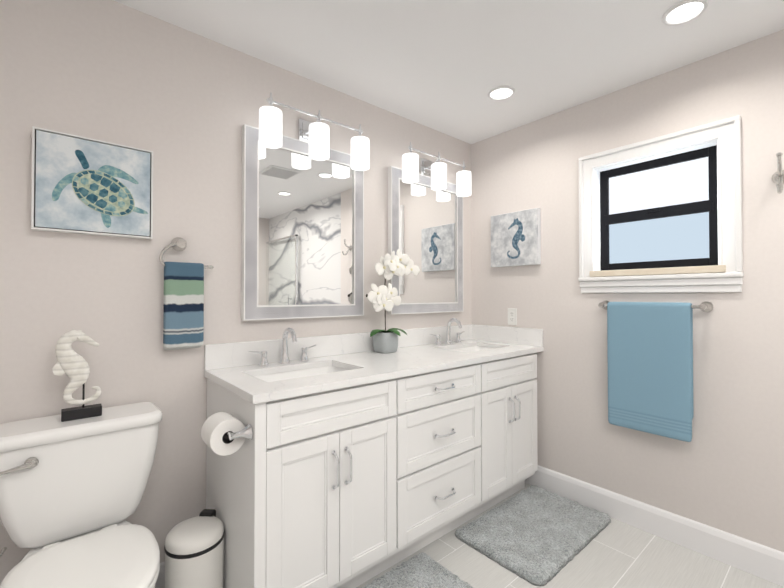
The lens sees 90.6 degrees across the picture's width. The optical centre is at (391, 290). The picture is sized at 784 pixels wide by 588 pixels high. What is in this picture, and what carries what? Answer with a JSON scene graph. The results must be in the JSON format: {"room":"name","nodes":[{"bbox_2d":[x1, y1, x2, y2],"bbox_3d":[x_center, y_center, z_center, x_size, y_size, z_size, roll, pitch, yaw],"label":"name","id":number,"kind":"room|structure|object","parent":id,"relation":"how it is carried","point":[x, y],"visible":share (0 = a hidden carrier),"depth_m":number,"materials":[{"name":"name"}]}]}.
{"room":"bathroom","nodes":[
{"label":"bathroom","id":0,"kind":"room"},
{"bbox_2d":[0,0,471,587],"bbox_3d":[-0.579,0.072,2.046,3.290,2.437,0.136,1,-1,-40],"label":"wall","id":1,"kind":"structure","parent":0,"point":[182,104],"depth_m":1.62,"materials":[{"name":"paint"}]},
{"bbox_2d":[31,126,152,239],"bbox_3d":[-1.130,-0.393,1.486,0.364,0.359,0.040,1,-1,-40],"label":"framed picture","id":2,"kind":"object","parent":1,"relation":"attached to","point":[85,185],"visible":1,"depth_m":1.46,"materials":[{"name":"printed canvas"},{"name":"silver-painted wood frame"}]},
{"bbox_2d":[159,237,213,349],"bbox_3d":[-0.886,0.010,1.673,0.211,0.482,0.064,1,-1,-40],"label":"towel ring","id":3,"kind":"object","parent":1,"relation":"attached to","point":[183,316],"visible":1,"depth_m":1.64,"materials":[{"name":"blue fabric"}]},
{"bbox_2d":[163,262,203,349],"bbox_3d":[-0.886,0.065,1.654,0.152,0.372,0.036,1,-1,-40],"label":"towel","id":4,"kind":"object","parent":3,"relation":"hanging from","point":[183,307],"depth_m":1.64,"materials":[{"name":"multicoloured fabric"}]},
{"bbox_2d":[241,124,363,320],"bbox_3d":[-0.443,-0.320,2.073,0.700,0.930,0.037,1,-1,-40],"label":"mirror","id":5,"kind":"object","parent":1,"relation":"attached to","point":[302,234],"visible":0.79,"depth_m":2.02,"materials":[{"name":"white mirror"}]},
{"bbox_2d":[259,93,369,170],"bbox_3d":[-0.398,-0.810,2.026,0.625,0.247,0.178,1,-1,-40],"label":"sconce","id":6,"kind":"object","parent":1,"relation":"attached to","point":[316,135],"visible":0.98,"depth_m":1.96,"materials":[{"name":"white glass"}]},
{"bbox_2d":[388,166,462,314],"bbox_3d":[0.251,-0.312,2.665,0.700,0.930,0.037,1,-1,-40],"label":"mirror","id":7,"kind":"object","parent":1,"relation":"attached to","point":[425,227],"visible":0.79,"depth_m":2.64,"materials":[{"name":"white mirror"}]},
{"bbox_2d":[402,142,471,196],"bbox_3d":[0.289,-0.803,2.612,0.625,0.247,0.178,1,-1,-40],"label":"sconce","id":8,"kind":"object","parent":1,"relation":"attached to","point":[436,171],"visible":0.98,"depth_m":2.55,"materials":[{"name":"white glass"}]},
{"bbox_2d":[204,324,471,367],"bbox_3d":[-0.109,0.308,2.361,1.918,0.113,0.020,1,-1,-40],"label":"backsplash","id":9,"kind":"structure","parent":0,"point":[232,355],"depth_m":2.08,"materials":[{"name":"white stone"}]},
{"bbox_2d":[113,0,783,143],"bbox_3d":[0.720,-1.216,0.539,3.290,0.100,4.140,1,-1,-40],"label":"ceiling","id":10,"kind":"structure","parent":0,"point":[445,66],"depth_m":1.81,"materials":[{"name":"white paint"}]},
{"bbox_2d":[488,86,514,100],"bbox_3d":[0.633,-1.141,2.246,0.147,0.016,0.147,0,-1,11],"label":"recessed light","id":11,"kind":"object","parent":10,"relation":"in","point":[499,93],"depth_m":2.24,"materials":[{"name":"white"}]},
{"bbox_2d":[662,0,707,25],"bbox_3d":[1.207,-1.149,1.603,0.147,0.016,0.147,0,-1,11],"label":"recessed light","id":12,"kind":"object","parent":10,"relation":"in","point":[683,12],"depth_m":1.60,"materials":[{"name":"white plastic"}]},
{"bbox_2d":[356,483,783,587],"bbox_3d":[0.720,1.321,0.506,3.290,0.100,4.140,1,-1,-40],"label":"floor","id":13,"kind":"structure","parent":0,"point":[614,553],"depth_m":1.81,"materials":[{"name":"tile"}]},
{"bbox_2d":[0,402,161,587],"bbox_3d":[-0.958,0.863,1.169,0.519,0.831,0.688,1,-1,-40],"label":"toilet","id":14,"kind":"object","parent":13,"relation":"on","point":[71,493],"visible":0.98,"depth_m":1.25,"materials":[{"name":"white ceramic"}]},
{"bbox_2d":[52,329,101,421],"bbox_3d":[-1.111,0.292,1.372,0.137,0.315,0.048,1,-1,-40],"label":"statue","id":15,"kind":"object","parent":14,"relation":"on","point":[71,363],"visible":1,"depth_m":1.36,"materials":[{"name":"white ceramic"}]},
{"bbox_2d":[164,509,223,587],"bbox_3d":[-0.754,1.089,1.480,0.214,0.386,0.219,1,-1,-40],"label":"pedal bin","id":16,"kind":"object","parent":13,"relation":"on","point":[194,551],"visible":1,"depth_m":1.42,"materials":[{"name":"white metal"}]},
{"bbox_2d":[206,348,543,587],"bbox_3d":[0.088,0.841,2.132,1.906,0.899,0.612,1,-1,-40],"label":"bathroom vanity","id":17,"kind":"object","parent":13,"relation":"on","point":[357,460],"depth_m":1.64,"materials":[{"name":"white painted wood"},{"name":"chrome"}]},
{"bbox_2d":[201,412,252,455],"bbox_3d":[-0.584,0.502,1.358,0.124,0.121,0.196,1,-1,-40],"label":"paper holder","id":18,"kind":"object","parent":17,"relation":"attached to","point":[223,433],"visible":1,"depth_m":1.32,"materials":[{"name":"white paper"}]},
{"bbox_2d":[204,340,539,403],"bbox_3d":[0.074,0.377,2.145,1.918,0.030,0.584,1,-1,-40],"label":"countertop","id":19,"kind":"structure","parent":17,"relation":"on","point":[243,382],"depth_m":1.86,"materials":[{"name":"white stone"}]},
{"bbox_2d":[248,328,315,366],"bbox_3d":[-0.500,0.268,1.881,0.352,0.179,0.146,1,-1,-40],"label":"faucet","id":20,"kind":"object","parent":19,"relation":"on","point":[284,358],"visible":1,"depth_m":1.90,"materials":[{"name":"silver metal"}]},
{"bbox_2d":[256,364,339,379],"bbox_3d":[-0.395,0.450,1.755,0.479,0.150,0.299,1,-1,-40],"label":"sink","id":21,"kind":"object","parent":19,"relation":"in","point":[311,368],"depth_m":1.90,"materials":[{"name":"white ceramic"}]},
{"bbox_2d":[366,249,419,352],"bbox_3d":[-0.002,0.057,2.314,0.383,0.612,0.172,1,-1,-40],"label":"orchid pot","id":22,"kind":"object","parent":19,"relation":"on","point":[388,266],"visible":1,"depth_m":2.26,"materials":[{"name":"grey ceramic"}]},
{"bbox_2d":[430,318,464,344],"bbox_3d":[0.422,0.279,2.669,0.352,0.179,0.146,1,-1,-40],"label":"faucet","id":23,"kind":"object","parent":19,"relation":"on","point":[448,340],"visible":1,"depth_m":2.68,"materials":[{"name":"silver metal"}]},
{"bbox_2d":[460,344,495,351],"bbox_3d":[0.528,0.460,2.542,0.479,0.150,0.299,1,-1,-40],"label":"sink","id":24,"kind":"object","parent":19,"relation":"in","point":[467,347],"depth_m":2.75,"materials":[{"name":"white ceramic"}]},
{"bbox_2d":[361,552,472,587],"bbox_3d":[-0.004,1.266,1.464,0.804,0.033,0.479,1,-1,-40],"label":"bath mat","id":25,"kind":"object","parent":13,"relation":"on","point":[422,570],"visible":0.96,"depth_m":1.71,"materials":[{"name":"grey fabric"}]},
{"bbox_2d":[455,485,610,585],"bbox_3d":[0.782,1.274,2.118,0.809,0.033,0.504,1,-1,-40],"label":"bath mat","id":26,"kind":"object","parent":13,"relation":"on","point":[535,535],"visible":0.98,"depth_m":2.03,"materials":[{"name":"grey fabric"}]},
{"bbox_2d":[471,29,783,551],"bbox_3d":[1.277,0.075,2.312,0.120,2.437,1.900,1,-1,-40],"label":"wall","id":27,"kind":"structure","parent":0,"point":[723,470],"depth_m":2.04,"materials":[{"name":"paint"}]},
{"bbox_2d":[472,324,543,347],"bbox_3d":[0.803,0.313,2.754,0.020,0.113,0.564,1,-1,-40],"label":"backsplash","id":28,"kind":"structure","parent":27,"relation":"attached to","point":[479,332],"depth_m":2.72,"materials":[{"name":"white stone"}]},
{"bbox_2d":[508,308,516,324],"bbox_3d":[0.842,0.182,2.721,0.007,0.116,0.072,1,-1,-40],"label":"electrical outlet plate","id":29,"kind":"object","parent":27,"relation":"attached to","point":[512,316],"visible":1,"depth_m":2.72,"materials":[{"name":"white plastic"}]},
{"bbox_2d":[491,208,540,266],"bbox_3d":[0.851,-0.357,2.697,0.034,0.372,0.372,1,-1,-40],"label":"framed picture","id":30,"kind":"object","parent":27,"relation":"attached to","point":[515,238],"visible":1,"depth_m":2.67,"materials":[{"name":"white fabric"}]},
{"bbox_2d":[525,465,783,586],"bbox_3d":[1.322,1.221,2.139,0.016,0.142,1.600,1,-1,-40],"label":"baseboard","id":31,"kind":"structure","parent":27,"relation":"attached to","point":[754,558],"depth_m":1.99,"materials":[{"name":"white wood"}]},
{"bbox_2d":[598,300,712,441],"bbox_3d":[1.360,0.397,2.046,0.092,0.685,0.514,1,-1,-40],"label":"towel","id":32,"kind":"object","parent":27,"relation":"attached to","point":[650,363],"visible":1,"depth_m":2.00,"materials":[{"name":"blue fabric"}]},
{"bbox_2d":[589,265,725,276],"bbox_3d":[1.403,-0.101,2.092,0.092,0.034,0.618,1,-1,-40],"label":"window sill","id":33,"kind":"structure","parent":27,"relation":"attached to","point":[680,270],"depth_m":2.02,"materials":[{"name":"wood"}]},
{"bbox_2d":[578,115,743,292],"bbox_3d":[1.424,-0.399,2.118,0.152,0.822,0.747,1,-1,-40],"label":"window","id":34,"kind":"structure","parent":27,"relation":"in","point":[660,213],"depth_m":2.08,"materials":[{"name":"black"}]},
{"bbox_2d":[772,152,783,193],"bbox_3d":[1.673,-0.502,1.673,0.115,0.177,0.062,1,-1,-40],"label":"robe hook","id":35,"kind":"object","parent":27,"relation":"attached to","point":[778,177],"visible":1,"depth_m":1.67,"materials":[{"name":"silver metal"}]}
]}

